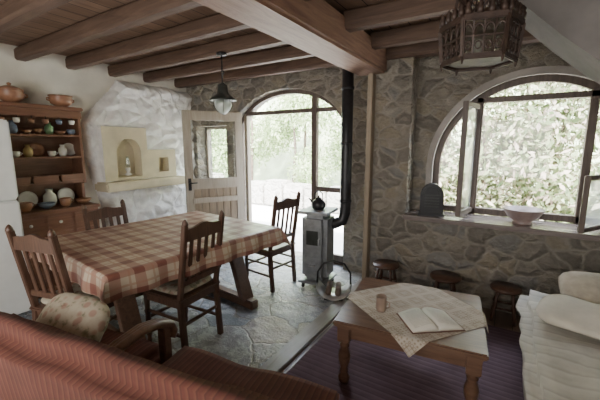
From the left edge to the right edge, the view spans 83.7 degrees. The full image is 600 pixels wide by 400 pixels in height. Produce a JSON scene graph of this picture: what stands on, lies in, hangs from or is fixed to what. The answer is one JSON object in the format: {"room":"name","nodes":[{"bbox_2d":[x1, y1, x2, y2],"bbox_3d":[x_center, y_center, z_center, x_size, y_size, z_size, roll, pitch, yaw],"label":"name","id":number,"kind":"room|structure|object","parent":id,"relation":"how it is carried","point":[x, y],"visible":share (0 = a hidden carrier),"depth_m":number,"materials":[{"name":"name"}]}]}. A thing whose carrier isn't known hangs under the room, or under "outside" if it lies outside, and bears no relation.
{"room":"traditional dwelling","nodes":[
{"label":"traditional dwelling","id":0,"kind":"room"},
{"bbox_2d":[0,43,186,227],"bbox_3d":[-3.148,-0.271,3.264,0.200,2.580,5.800,6,11,32],"label":"wall","id":1,"kind":"structure","parent":0,"point":[40,77],"depth_m":3.72,"materials":[{"name":"beige paint"}]},
{"bbox_2d":[81,80,195,226],"bbox_3d":[-2.029,-0.402,4.559,0.318,2.320,1.590,6,11,32],"label":"fireplace","id":2,"kind":"object","parent":1,"relation":"attached to","point":[138,127],"visible":0.71,"depth_m":4.43,"materials":[{"name":"paint"}]},
{"bbox_2d":[125,167,131,175],"bbox_3d":[-2.220,-0.439,4.321,0.090,0.240,0.090,6,11,32],"label":"oil lamp","id":3,"kind":"object","parent":2,"relation":"on","point":[128,169],"visible":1,"depth_m":4.31,"materials":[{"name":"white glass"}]},
{"bbox_2d":[0,0,496,71],"bbox_3d":[-0.520,-1.279,1.434,6.400,0.100,5.700,6,11,32],"label":"ceiling","id":4,"kind":"structure","parent":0,"point":[72,12],"depth_m":2.78,"materials":[{"name":"brown wood"}]},
{"bbox_2d":[18,250,520,373],"bbox_3d":[-0.578,1.252,1.945,6.200,0.100,5.500,6,11,32],"label":"floor","id":5,"kind":"structure","parent":0,"point":[250,338],"depth_m":2.97,"materials":[{"name":"stone"}]},
{"bbox_2d":[0,119,30,314],"bbox_3d":[-2.847,0.197,2.791,0.825,1.710,0.620,6,11,32],"label":"fridge","id":6,"kind":"object","parent":5,"relation":"on","point":[13,295],"visible":0.84,"depth_m":2.78,"materials":[{"name":"white metal"}]},
{"bbox_2d":[0,101,99,297],"bbox_3d":[-2.630,-0.016,3.503,0.464,1.900,0.800,6,11,32],"label":"hutch","id":7,"kind":"object","parent":5,"relation":"on","point":[44,170],"visible":0.49,"depth_m":3.51,"materials":[{"name":"brown wood"}]},
{"bbox_2d":[0,82,27,101],"bbox_3d":[-2.790,-1.033,3.223,0.228,0.195,0.228,-3,10,-20],"label":"tureen","id":8,"kind":"object","parent":7,"relation":"on","point":[8,93],"visible":0.89,"depth_m":3.17,"materials":[{"name":"ceramic"}]},
{"bbox_2d":[0,114,90,211],"bbox_3d":[-2.634,-0.386,3.447,0.300,0.934,0.766,6,11,32],"label":"dishes","id":9,"kind":"object","parent":7,"relation":"in","point":[28,200],"visible":0.68,"depth_m":3.49,"materials":[{"name":"ceramic"}]},
{"bbox_2d":[46,94,73,106],"bbox_3d":[-2.562,-1.054,3.589,0.226,0.119,0.226,-3,10,-20],"label":"tureen","id":10,"kind":"object","parent":7,"relation":"on","point":[55,99],"visible":0.91,"depth_m":3.52,"materials":[{"name":"ceramic"}]},
{"bbox_2d":[5,224,119,331],"bbox_3d":[-1.548,0.627,2.300,0.420,1.021,0.504,3,10,18],"label":"dining chair","id":11,"kind":"object","parent":5,"relation":"on","point":[32,243],"visible":0.31,"depth_m":2.08,"materials":[{"name":"brown wood"}]},
{"bbox_2d":[81,199,128,229],"bbox_3d":[-1.712,0.510,3.200,0.504,0.961,0.420,6,11,33],"label":"dining chair","id":12,"kind":"object","parent":5,"relation":"on","point":[102,213],"visible":0.19,"depth_m":3.24,"materials":[{"name":"brown wood"}]},
{"bbox_2d":[0,311,338,399],"bbox_3d":[-0.622,0.876,1.490,1.585,0.790,0.709,4,10,23],"label":"sofa","id":13,"kind":"object","parent":5,"relation":"on","point":[39,361],"visible":0.98,"depth_m":1.27,"materials":[{"name":"fabric"}]},
{"bbox_2d":[36,293,109,341],"bbox_3d":[-1.121,0.628,1.613,0.420,0.284,0.255,4,10,23],"label":"floral cushion","id":14,"kind":"object","parent":13,"relation":"on","point":[85,316],"visible":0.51,"depth_m":1.58,"materials":[{"name":"fabric"}]},
{"bbox_2d":[107,256,257,338],"bbox_3d":[-1.151,0.656,2.963,1.260,0.748,1.500,7,12,37],"label":"dining table","id":15,"kind":"object","parent":5,"relation":"on","point":[126,308],"visible":0.12,"depth_m":3.10,"materials":[{"name":"brown wood"}]},
{"bbox_2d":[29,211,290,303],"bbox_3d":[-1.151,0.386,2.919,1.431,0.215,1.671,7,12,37],"label":"tablecloth","id":16,"kind":"object","parent":15,"relation":"on","point":[111,263],"visible":0.77,"depth_m":2.48,"materials":[{"name":"fabric"}]},
{"bbox_2d":[141,210,224,347],"bbox_3d":[-0.873,0.588,2.540,0.504,1.021,0.420,5,11,28],"label":"dining chair","id":17,"kind":"object","parent":5,"relation":"on","point":[179,293],"visible":0.89,"depth_m":2.42,"materials":[{"name":"brown wood"}]},
{"bbox_2d":[245,191,300,292],"bbox_3d":[-0.304,0.410,3.625,0.504,1.021,0.420,7,12,37],"label":"dining chair","id":18,"kind":"object","parent":5,"relation":"on","point":[286,203],"visible":0.77,"depth_m":3.52,"materials":[{"name":"brown wood"}]},
{"bbox_2d":[259,279,361,371],"bbox_3d":[-0.583,1.238,1.647,0.130,0.024,4.950,6,11,32],"label":"trim","id":19,"kind":"structure","parent":5,"relation":"on","point":[286,354],"depth_m":2.60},
{"bbox_2d":[297,68,353,286],"bbox_3d":[0.263,-0.300,3.446,0.480,2.481,0.422,4,10,24],"label":"wood stove","id":20,"kind":"object","parent":5,"relation":"on","point":[318,226],"visible":0.95,"depth_m":3.46,"materials":[{"name":"grey metal"}]},
{"bbox_2d":[308,190,325,209],"bbox_3d":[0.191,-0.007,3.545,0.150,0.206,0.180,-4,10,-23],"label":"kettle","id":21,"kind":"object","parent":20,"relation":"on","point":[318,203],"visible":1,"depth_m":3.49,"materials":[{"name":"black metal"}]},
{"bbox_2d":[316,260,351,300],"bbox_3d":[0.333,0.769,3.297,0.347,0.369,0.280,1,9,7],"label":"carrier","id":22,"kind":"object","parent":5,"relation":"on","point":[338,293],"visible":1,"depth_m":3.27,"materials":[{"name":"metal"}]},
{"bbox_2d":[373,259,399,281],"bbox_3d":[0.875,0.798,3.424,0.266,0.322,0.266,6,11,32],"label":"wooden stool","id":23,"kind":"object","parent":5,"relation":"on","point":[380,264],"visible":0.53,"depth_m":3.38,"materials":[{"name":"brown wood"}]},
{"bbox_2d":[286,325,523,399],"bbox_3d":[0.783,1.144,2.260,1.440,0.012,1.800,6,11,32],"label":"area rug","id":24,"kind":"object","parent":5,"relation":"on","point":[376,372],"visible":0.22,"depth_m":2.23,"materials":[{"name":"purple carpet"}]},
{"bbox_2d":[333,277,488,399],"bbox_3d":[0.734,0.919,2.231,0.830,0.440,0.760,4,10,25],"label":"coffee table","id":25,"kind":"object","parent":24,"relation":"on","point":[468,349],"visible":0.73,"depth_m":1.93,"materials":[{"name":"brown wood"}]},
{"bbox_2d":[347,283,488,356],"bbox_3d":[0.756,0.756,2.204,0.699,0.118,0.699,-4,10,-22],"label":"tablecloth","id":26,"kind":"object","parent":25,"relation":"on","point":[401,297],"visible":0.75,"depth_m":2.18,"materials":[{"name":"beige fabric"}]},
{"bbox_2d":[376,294,389,312],"bbox_3d":[0.521,0.658,2.128,0.069,0.098,0.082,-4,10,-23],"label":"clay cup","id":27,"kind":"object","parent":26,"relation":"on","point":[381,300],"visible":1,"depth_m":2.11,"materials":[{"name":"brown ceramic"}]},
{"bbox_2d":[396,307,465,333],"bbox_3d":[0.772,0.710,1.999,0.315,0.038,0.235,-1,9,-6],"label":"open book","id":28,"kind":"object","parent":26,"relation":"on","point":[428,319],"visible":1,"depth_m":1.96,"materials":[{"name":"paper"}]},
{"bbox_2d":[430,270,461,291],"bbox_3d":[1.350,0.851,3.132,0.276,0.312,0.276,6,11,32],"label":"wooden stool","id":29,"kind":"object","parent":5,"relation":"on","point":[443,276],"visible":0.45,"depth_m":3.08,"materials":[{"name":"brown wood"}]},
{"bbox_2d":[489,281,522,326],"bbox_3d":[1.773,0.893,2.907,0.246,0.302,0.246,6,11,32],"label":"wooden stool","id":30,"kind":"object","parent":5,"relation":"on","point":[502,287],"visible":1,"depth_m":2.86,"materials":[{"name":"brown wood"}]},
{"bbox_2d":[516,289,599,399],"bbox_3d":[1.518,0.881,1.276,1.156,0.825,2.262,6,11,32],"label":"sofa","id":31,"kind":"object","parent":5,"relation":"on","point":[559,363],"visible":0.73,"depth_m":1.64,"materials":[{"name":"beige fabric"}]},
{"bbox_2d":[536,294,599,339],"bbox_3d":[1.608,0.665,1.875,0.338,0.128,0.460,-8,12,-39],"label":"throw cushion","id":32,"kind":"object","parent":31,"relation":"on","point":[566,312],"visible":1,"depth_m":1.87,"materials":[{"name":"beige fabric"}]},
{"bbox_2d":[558,271,599,303],"bbox_3d":[1.885,0.591,2.082,0.440,0.210,0.295,4,10,23],"label":"throw cushion","id":33,"kind":"object","parent":31,"relation":"on","point":[585,286],"visible":0.65,"depth_m":2.10,"materials":[{"name":"beige fabric"}]},
{"bbox_2d":[0,0,539,87],"bbox_3d":[-0.428,-1.175,1.600,6.000,0.159,4.453,6,11,32],"label":"ceiling beams","id":34,"kind":"structure","parent":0,"point":[419,40],"depth_m":2.86,"materials":[{"name":"brown wood"}]},
{"bbox_2d":[209,51,236,114],"bbox_3d":[-0.730,-1.090,3.151,0.256,0.568,0.256,6,11,32],"label":"pendant lamp","id":35,"kind":"object","parent":34,"relation":"hanging from","point":[222,95],"visible":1,"depth_m":3.12,"materials":[{"name":"black metal"}]},
{"bbox_2d":[438,0,526,75],"bbox_3d":[0.803,-0.909,1.469,0.347,0.640,0.312,3,10,20],"label":"lantern","id":36,"kind":"object","parent":34,"relation":"hanging from","point":[513,12],"visible":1,"depth_m":1.42,"materials":[{"name":"metal"}]},
{"bbox_2d":[192,0,386,75],"bbox_3d":[-0.565,-1.047,1.321,0.300,0.240,4.900,6,11,32],"label":"ceiling beam","id":37,"kind":"structure","parent":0,"point":[314,27],"depth_m":2.18,"materials":[{"name":"brown wood"}]},
{"bbox_2d":[362,73,375,279],"bbox_3d":[0.719,-0.171,3.519,0.050,2.200,0.100,6,11,32],"label":"trim post","id":38,"kind":"object","parent":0,"point":[371,77],"depth_m":3.47,"materials":[{"name":"brown wood"}]},
{"bbox_2d":[186,42,599,314],"bbox_3d":[0.832,-0.355,3.776,6.000,2.480,0.500,6,11,32],"label":"wall","id":39,"kind":"structure","parent":0,"point":[413,97],"depth_m":3.37,"materials":[{"name":"stone"}]},
{"bbox_2d":[181,110,244,219],"bbox_3d":[-1.142,-0.211,4.535,0.780,1.920,0.136,-5,11,-29],"label":"door leaf","id":40,"kind":"structure","parent":39,"relation":"in","point":[226,193],"depth_m":4.50,"materials":[{"name":"brown wood"}]},
{"bbox_2d":[205,126,225,177],"bbox_3d":[-1.217,-0.714,5.194,0.620,0.830,0.050,6,11,32],"label":"window","id":41,"kind":"structure","parent":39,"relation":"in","point":[207,129],"depth_m":5.32,"materials":[{"name":"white wood"}]},
{"bbox_2d":[242,89,343,264],"bbox_3d":[-0.141,-0.331,4.498,1.740,2.200,0.070,6,11,32],"label":"door frame","id":42,"kind":"structure","parent":39,"relation":"attached to","point":[315,109],"depth_m":4.29,"materials":[{"name":"brown wood"}]},
{"bbox_2d":[402,209,599,241],"bbox_3d":[2.104,0.238,2.877,2.320,0.045,0.420,6,11,32],"label":"window sill","id":43,"kind":"structure","parent":39,"relation":"attached to","point":[548,228],"depth_m":2.94,"materials":[{"name":"grey stone"}]},
{"bbox_2d":[418,183,443,216],"bbox_3d":[1.286,-0.008,3.271,0.240,0.312,0.130,3,10,20],"label":"radio","id":44,"kind":"object","parent":43,"relation":"on","point":[432,194],"visible":1,"depth_m":3.22,"materials":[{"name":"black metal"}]},
{"bbox_2d":[502,205,545,224],"bbox_3d":[1.938,0.141,2.918,0.322,0.132,0.322,6,11,32],"label":"bowl","id":45,"kind":"object","parent":43,"relation":"on","point":[520,215],"visible":1,"depth_m":2.87,"materials":[{"name":"white ceramic"}]},
{"bbox_2d":[425,66,591,216],"bbox_3d":[1.976,-0.465,2.883,1.736,1.335,0.612,9,13,42],"label":"window","id":46,"kind":"structure","parent":39,"relation":"in","point":[466,104],"depth_m":3.06,"materials":[{"name":"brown wood"}]},
{"bbox_2d":[432,74,599,224],"bbox_3d":[2.109,-0.460,3.058,1.660,1.300,0.080,6,11,32],"label":"window","id":47,"kind":"structure","parent":39,"relation":"in","point":[593,94],"depth_m":2.95,"materials":[{"name":"brown wood"}]},
{"bbox_2d":[577,175,599,233],"bbox_3d":[2.318,0.017,2.586,0.533,0.430,0.044,-5,10,-27],"label":"window","id":48,"kind":"structure","parent":39,"relation":"in","point":[581,229],"depth_m":2.47,"materials":[{"name":"brown wood"}]},
{"label":"outside","id":49,"kind":"structure","parent":0,"visible":0},
{"bbox_2d":[252,204,342,254],"bbox_3d":[5.511,-0.102,10.832,40.000,0.100,16.000,6,11,32],"label":"ground","id":50,"kind":"structure","parent":49,"point":[262,214],"depth_m":7.02,"materials":[{"name":"white"}]},
{"bbox_2d":[211,94,340,186],"bbox_3d":[-1.338,-2.558,10.636,8.314,4.831,2.773,6,11,32],"label":"trees","id":51,"kind":"object","parent":50,"relation":"on","point":[278,131],"visible":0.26,"depth_m":9.76,"materials":[{"name":"green plant"}]},
{"bbox_2d":[213,173,597,220],"bbox_3d":[1.263,-0.049,7.795,18.640,0.777,0.500,6,11,32],"label":"wall","id":52,"kind":"structure","parent":50,"relation":"on","point":[263,192],"depth_m":8.56,"materials":[{"name":"paint"}]},
{"bbox_2d":[213,84,599,205],"bbox_3d":[7.048,-3.635,10.834,40.000,6.873,7.000,6,11,32],"label":"slope","id":53,"kind":"structure","parent":50,"relation":"on","point":[275,168],"depth_m":12.20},
{"bbox_2d":[439,82,599,224],"bbox_3d":[4.781,-1.454,4.898,7.815,4.718,2.293,6,11,33],"label":"foliage","id":54,"kind":"object","parent":50,"relation":"on","point":[537,144],"visible":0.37,"depth_m":5.40,"materials":[{"name":"green plant"}]},
{"bbox_3d":[2.109,0.260,0.021,0.200,2.580,5.800,6,11,32],"label":"wall","id":55,"kind":"structure","parent":0,"visible":0},
{"bbox_2d":[496,0,599,83],"bbox_3d":[1.768,-0.559,1.466,2.030,1.330,0.360,6,11,32],"label":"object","id":56,"kind":"object","parent":55,"relation":"attached to","point":[570,29],"visible":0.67,"depth_m":1.57,"materials":[{"name":"white paint"}]}
]}

